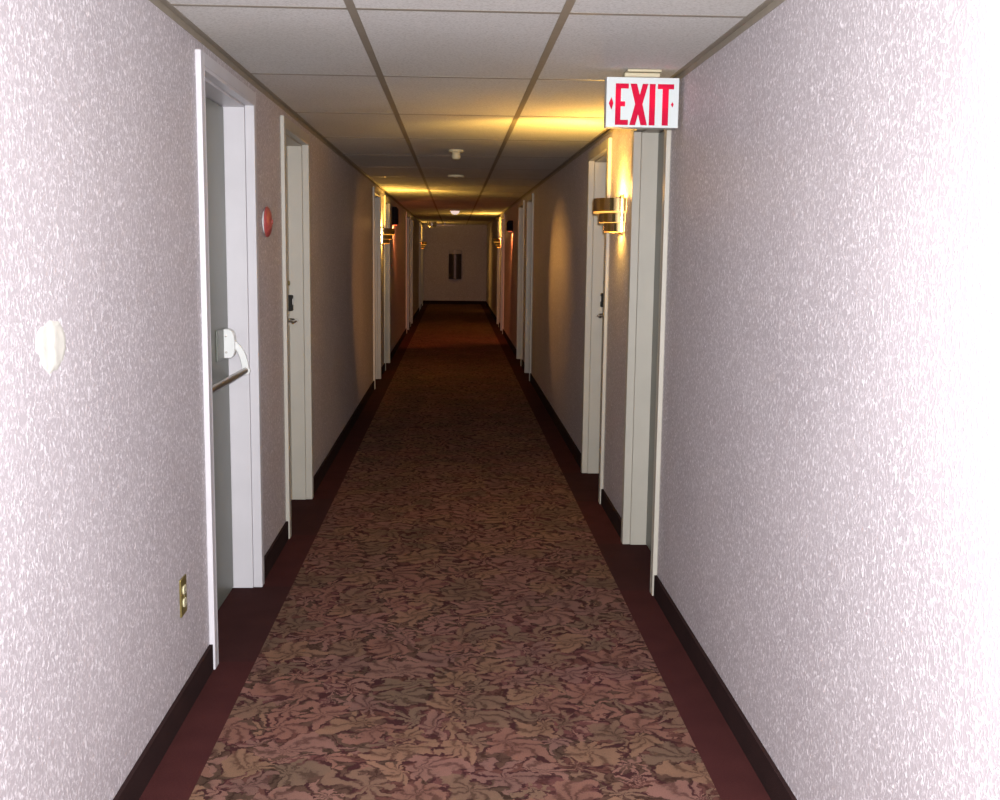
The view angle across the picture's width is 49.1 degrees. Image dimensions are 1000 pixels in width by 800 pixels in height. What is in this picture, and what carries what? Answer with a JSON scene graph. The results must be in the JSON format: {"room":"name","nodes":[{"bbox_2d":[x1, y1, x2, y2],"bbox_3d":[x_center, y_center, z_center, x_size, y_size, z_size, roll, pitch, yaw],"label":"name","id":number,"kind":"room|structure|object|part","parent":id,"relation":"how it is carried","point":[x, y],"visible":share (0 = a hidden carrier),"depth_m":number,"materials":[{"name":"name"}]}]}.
{"room":"hotel corridor","nodes":[
{"label":"hotel corridor","id":0,"kind":"room"},
{"bbox_2d":[0,0,422,799],"bbox_3d":[-1.505,-1.559,13.867,0.200,2.165,31.200,0,8,-2],"label":"wall","id":1,"kind":"structure","parent":0,"point":[103,486],"depth_m":2.66,"materials":[{"name":"paint"}]},
{"bbox_2d":[35,320,65,373],"bbox_3d":[-0.917,-0.108,2.244,0.007,0.113,0.176,0,8,-2],"label":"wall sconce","id":2,"kind":"object","parent":1,"relation":"attached to","point":[50,342],"visible":1,"depth_m":2.23,"materials":[{"name":"white"}]},
{"bbox_2d":[179,574,186,617],"bbox_3d":[-0.966,0.598,3.347,0.010,0.118,0.072,0,8,-2],"label":"electrical outlet","id":3,"kind":"object","parent":1,"relation":"attached to","point":[182,582],"visible":1,"depth_m":3.33,"materials":[{"name":"gold metal"}]},
{"bbox_2d":[183,597,186,606],"bbox_3d":[-0.964,0.618,3.350,0.004,0.025,0.034,0,8,-2],"label":"receptacle","id":4,"kind":"object","parent":3,"relation":"attached to","point":[184,598],"depth_m":3.35,"materials":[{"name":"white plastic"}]},
{"bbox_2d":[195,49,264,669],"bbox_3d":[-1.086,-0.157,4.053,0.217,2.048,1.030,0,8,-2],"label":"door","id":5,"kind":"structure","parent":1,"relation":"in","point":[225,106],"depth_m":4.40,"materials":[{"name":"white paint"}]},
{"bbox_3d":[-1.105,-0.220,4.343,0.006,0.123,0.170,0,8,-2],"label":"mounting plate","id":6,"kind":"part","parent":5,"relation":"part of","materials":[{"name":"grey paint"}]},
{"bbox_3d":[-1.106,-0.140,4.081,0.180,2.005,0.891,0,8,-2],"label":"frame","id":7,"kind":"part","parent":5,"relation":"part of","materials":[{"name":"white paint"}]},
{"bbox_3d":[-1.045,-0.171,4.418,0.074,0.140,0.018,0,8,-2],"label":"arm","id":8,"kind":"part","parent":5,"relation":"part of","materials":[{"name":"white metal"}]},
{"bbox_2d":[262,206,272,236],"bbox_3d":[-1.004,-0.772,4.752,0.041,0.132,0.132,0,8,-2],"label":"bell","id":9,"kind":"object","parent":1,"relation":"attached to","point":[267,221],"visible":1,"depth_m":4.71,"materials":[{"name":"red metal"}]},
{"bbox_2d":[113,300,423,799],"bbox_3d":[-1.407,-0.516,13.912,0.012,0.090,31.000,0,8,-2],"label":"baseboard","id":10,"kind":"structure","parent":1,"relation":"attached to","point":[134,785],"depth_m":3.40,"materials":[{"name":"rubber"}]},
{"bbox_2d":[280,115,313,538],"bbox_3d":[-1.156,-0.389,5.747,0.217,2.048,0.928,0,8,-2],"label":"door","id":11,"kind":"structure","parent":1,"relation":"in","point":[294,142],"depth_m":6.10,"materials":[{"name":"beige paint"}]},
{"bbox_3d":[-1.159,-0.535,6.046,0.030,0.087,0.052,0,8,-2],"label":"lock plate","id":12,"kind":"part","parent":11,"relation":"part of","materials":[{"name":"black plastic"}]},
{"bbox_3d":[-1.175,-0.368,5.749,0.180,2.005,0.841,0,8,-2],"label":"frame","id":13,"kind":"part","parent":11,"relation":"part of","materials":[{"name":"beige paint"}]},
{"bbox_2d":[373,187,380,388],"bbox_3d":[-1.400,-1.190,11.604,0.217,2.048,0.973,0,8,-2],"label":"door","id":14,"kind":"structure","parent":1,"relation":"in","point":[376,193],"depth_m":11.98,"materials":[{"name":"beige paint"}]},
{"bbox_3d":[-1.419,-1.169,11.607,0.180,2.005,0.886,0,8,-2],"label":"frame","id":15,"kind":"part","parent":14,"relation":"part of","materials":[{"name":"beige paint"}]},
{"bbox_2d":[384,196,389,370],"bbox_3d":[-1.472,-1.427,13.337,0.217,2.048,0.953,0,8,-2],"label":"door","id":16,"kind":"structure","parent":1,"relation":"in","point":[386,199],"depth_m":13.70,"materials":[{"name":"beige paint"}]},
{"bbox_3d":[-1.492,-1.406,13.339,0.180,2.005,0.866,0,8,-2],"label":"frame","id":17,"kind":"part","parent":16,"relation":"part of","materials":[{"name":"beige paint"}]},
{"bbox_2d":[381,227,394,243],"bbox_3d":[-1.266,-1.861,12.401,0.149,0.195,0.296,0,8,-2],"label":"wall sconce","id":18,"kind":"object","parent":1,"relation":"attached to","point":[386,233],"visible":1,"depth_m":12.30,"materials":[{"name":"gold metal"}]},
{"bbox_2d":[392,207,398,224],"bbox_3d":[-1.387,-2.435,14.509,0.078,0.239,0.180,0,8,-2],"label":"wall lamp","id":19,"kind":"object","parent":1,"relation":"attached to","point":[395,212],"visible":1,"depth_m":14.42,"materials":[{"name":"black metal"}]},
{"bbox_2d":[406,213,408,329],"bbox_3d":[-1.714,-2.220,19.138,0.217,2.048,0.933,0,8,-2],"label":"door","id":20,"kind":"structure","parent":1,"relation":"in","point":[407,214],"depth_m":19.48,"materials":[{"name":"beige paint"}]},
{"bbox_2d":[410,216,412,326],"bbox_3d":[-1.785,-2.453,20.836,0.217,2.048,0.963,0,8,-2],"label":"door","id":21,"kind":"structure","parent":1,"relation":"in","point":[411,217],"depth_m":21.19,"materials":[{"name":"beige paint"}]},
{"bbox_2d":[419,223,420,310],"bbox_3d":[-1.999,-3.155,25.973,0.217,2.048,0.943,0,8,-2],"label":"door","id":22,"kind":"structure","parent":1,"relation":"in","point":[419,223],"depth_m":25.64,"materials":[{"name":"beige paint"}]},
{"bbox_2d":[421,225,422,305],"bbox_3d":[-2.073,-3.399,27.755,0.217,2.048,0.943,0,8,-2],"label":"door","id":23,"kind":"structure","parent":1,"relation":"in","point":[421,225],"depth_m":27.56,"materials":[{"name":"beige paint"}]},
{"bbox_2d":[421,242,426,248],"bbox_3d":[-1.865,-3.792,26.779,0.149,0.195,0.296,0,8,-2],"label":"wall sconce","id":24,"kind":"object","parent":1,"relation":"attached to","point":[423,244],"visible":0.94,"depth_m":26.69,"materials":[{"name":"gold metal"}]},
{"bbox_2d":[139,304,770,799],"bbox_3d":[-0.574,-0.442,13.957,2.081,0.050,31.000,0,8,-2],"label":"floor","id":25,"kind":"structure","parent":0,"point":[455,610],"depth_m":4.09,"materials":[{"name":"carpet"}]},
{"bbox_2d":[423,224,486,300],"bbox_3d":[-1.204,-3.651,29.250,1.681,2.165,0.200,0,8,-2],"label":"wall","id":26,"kind":"structure","parent":0,"point":[471,240],"depth_m":29.15,"materials":[{"name":"paint"}]},
{"bbox_2d":[448,250,461,278],"bbox_3d":[-1.201,-3.600,29.081,0.355,0.770,0.150,0,8,-2],"label":"window","id":27,"kind":"structure","parent":26,"relation":"attached to","point":[454,256],"depth_m":29.03,"materials":[{"name":"grey glass"}]},
{"bbox_3d":[-1.190,-3.927,29.038,0.326,0.110,0.147,0,8,-2],"label":"panel","id":28,"kind":"part","parent":27,"relation":"part of","materials":[{"name":"brown"}]},
{"bbox_2d":[424,300,485,303],"bbox_3d":[-1.212,-2.609,29.286,1.681,0.090,0.012,0,8,-2],"label":"baseboard","id":29,"kind":"structure","parent":26,"relation":"attached to","point":[425,301],"depth_m":29.28,"materials":[{"name":"rubber"}]},
{"bbox_2d":[167,0,765,224],"bbox_3d":[-0.548,-2.582,13.665,2.081,0.059,31.400,0,8,-2],"label":"ceiling","id":30,"kind":"structure","parent":0,"point":[262,40],"depth_m":4.12,"materials":[{"name":"tile"}]},
{"bbox_2d":[427,222,454,227],"bbox_3d":[-1.435,-4.260,26.632,0.678,0.146,0.236,0,8,-2],"label":"emergency light","id":31,"kind":"object","parent":30,"relation":"attached to","point":[429,224],"visible":0.94,"depth_m":26.56,"materials":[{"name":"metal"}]},
{"bbox_2d":[450,210,459,214],"bbox_3d":[-0.766,-3.193,18.623,0.180,0.084,0.180,0,8,-2],"label":"ceiling lamp","id":32,"kind":"object","parent":30,"relation":"attached to","point":[455,212],"visible":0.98,"depth_m":18.57,"materials":[{"name":"white glass"}]},
{"bbox_2d":[448,149,463,159],"bbox_3d":[-0.299,-1.677,7.476,0.106,0.069,0.106,0,8,-2],"label":"smoke detector","id":33,"kind":"object","parent":30,"relation":"attached to","point":[456,153],"visible":1,"depth_m":7.45,"materials":[{"name":"beige plastic"}]},
{"bbox_2d":[448,175,463,177],"bbox_3d":[-0.403,-2.043,10.008,0.146,0.028,0.146,0,8,-2],"label":"plate","id":34,"kind":"object","parent":30,"relation":"attached to","point":[450,176],"visible":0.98,"depth_m":9.96,"materials":[{"name":"beige"}]},
{"bbox_2d":[171,0,745,224],"bbox_3d":[-0.548,-2.562,13.668,1.637,0.020,31.000,0,8,-2],"label":"ceiling grid","id":35,"kind":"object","parent":30,"relation":"attached to","point":[350,6],"depth_m":4.14,"materials":[{"name":"metal"}]},
{"bbox_2d":[604,69,678,129],"bbox_3d":[0.534,-1.134,4.135,0.272,0.210,0.090,0,8,-2],"label":"exit sign","id":36,"kind":"object","parent":30,"relation":"hanging from","point":[638,99],"visible":1,"depth_m":4.11,"materials":[{"name":"white plastic"}]},
{"bbox_2d":[486,0,999,799],"bbox_3d":[0.375,-1.547,13.946,0.200,2.165,31.200,0,8,-2],"label":"wall","id":37,"kind":"structure","parent":0,"point":[829,528],"depth_m":2.46,"materials":[{"name":"paint"}]},
{"bbox_2d":[149,0,784,224],"bbox_3d":[-0.549,-2.543,13.671,1.681,0.026,31.000,0,8,-2],"label":"trim","id":38,"kind":"structure","parent":37,"relation":"attached to","point":[767,6],"depth_m":3.92,"materials":[{"name":"metal"}]},
{"bbox_2d":[493,238,500,247],"bbox_3d":[-0.049,-2.870,19.991,0.149,0.195,0.296,0,8,-2],"label":"wall sconce","id":39,"kind":"object","parent":37,"relation":"attached to","point":[497,241],"visible":0.91,"depth_m":19.89,"materials":[{"name":"gold metal"}]},
{"bbox_2d":[496,217,500,326],"bbox_3d":[0.071,-2.449,20.974,0.217,2.048,0.943,0,8,-2],"label":"door","id":40,"kind":"structure","parent":37,"relation":"in","point":[499,218],"depth_m":21.28,"materials":[{"name":"beige paint"}]},
{"bbox_2d":[500,214,504,333],"bbox_3d":[0.142,-2.214,19.256,0.217,2.048,0.913,0,8,-2],"label":"door","id":41,"kind":"structure","parent":37,"relation":"in","point":[503,215],"depth_m":19.56,"materials":[{"name":"beige paint"}]},
{"bbox_2d":[506,220,512,231],"bbox_3d":[0.143,-2.559,16.122,0.090,0.161,0.180,0,8,-2],"label":"wall lamp","id":42,"kind":"object","parent":37,"relation":"attached to","point":[509,225],"visible":1,"depth_m":16.03,"materials":[{"name":"black metal"}]},
{"bbox_2d":[516,200,524,365],"bbox_3d":[0.359,-1.502,14.054,0.217,2.048,1.003,0,8,-2],"label":"door","id":43,"kind":"structure","parent":37,"relation":"in","point":[521,206],"depth_m":14.43,"materials":[{"name":"beige paint"}]},
{"bbox_3d":[0.378,-1.481,14.058,0.180,2.005,0.916,0,8,-2],"label":"frame","id":44,"kind":"part","parent":43,"relation":"part of","materials":[{"name":"beige paint"}]},
{"bbox_2d":[524,193,533,380],"bbox_3d":[0.427,-1.281,12.436,0.217,2.048,0.893,0,8,-2],"label":"door","id":45,"kind":"structure","parent":37,"relation":"in","point":[530,199],"depth_m":12.76,"materials":[{"name":"beige paint"}]},
{"bbox_3d":[0.445,-1.260,12.440,0.180,2.005,0.806,0,8,-2],"label":"frame","id":46,"kind":"part","parent":45,"relation":"part of","materials":[{"name":"beige paint"}]},
{"bbox_2d":[581,138,611,503],"bbox_3d":[0.670,-0.481,6.588,0.217,2.048,0.938,0,8,-2],"label":"door","id":47,"kind":"structure","parent":37,"relation":"in","point":[600,157],"depth_m":6.96,"materials":[{"name":"beige paint"}]},
{"bbox_3d":[0.689,-0.460,6.591,0.180,2.005,0.851,0,8,-2],"label":"frame","id":48,"kind":"part","parent":47,"relation":"part of","materials":[{"name":"beige paint"}]},
{"bbox_3d":[0.649,-0.628,6.891,0.030,0.087,0.052,0,8,-2],"label":"lock plate","id":49,"kind":"part","parent":47,"relation":"part of","materials":[{"name":"black plastic"}]},
{"bbox_2d":[593,195,626,233],"bbox_3d":[0.551,-0.949,5.611,0.149,0.195,0.296,0,8,-2],"label":"wall sconce","id":50,"kind":"object","parent":37,"relation":"attached to","point":[611,211],"visible":1,"depth_m":5.51,"materials":[{"name":"gold metal"}]},
{"bbox_2d":[486,302,796,799],"bbox_3d":[0.260,-0.506,13.983,0.012,0.090,31.000,0,8,-2],"label":"baseboard","id":51,"kind":"structure","parent":37,"relation":"attached to","point":[775,785],"depth_m":3.61,"materials":[{"name":"rubber"}]},
{"bbox_2d":[621,129,670,595],"bbox_3d":[0.741,-0.250,4.896,0.217,2.048,0.870,0,8,-2],"label":"door","id":52,"kind":"structure","parent":37,"relation":"in","point":[651,148],"depth_m":5.22,"materials":[{"name":"beige paint"}]},
{"bbox_3d":[0.759,-0.228,4.900,0.180,2.005,0.783,0,8,-2],"label":"frame","id":53,"kind":"part","parent":52,"relation":"part of","materials":[{"name":"beige paint"}]}
]}

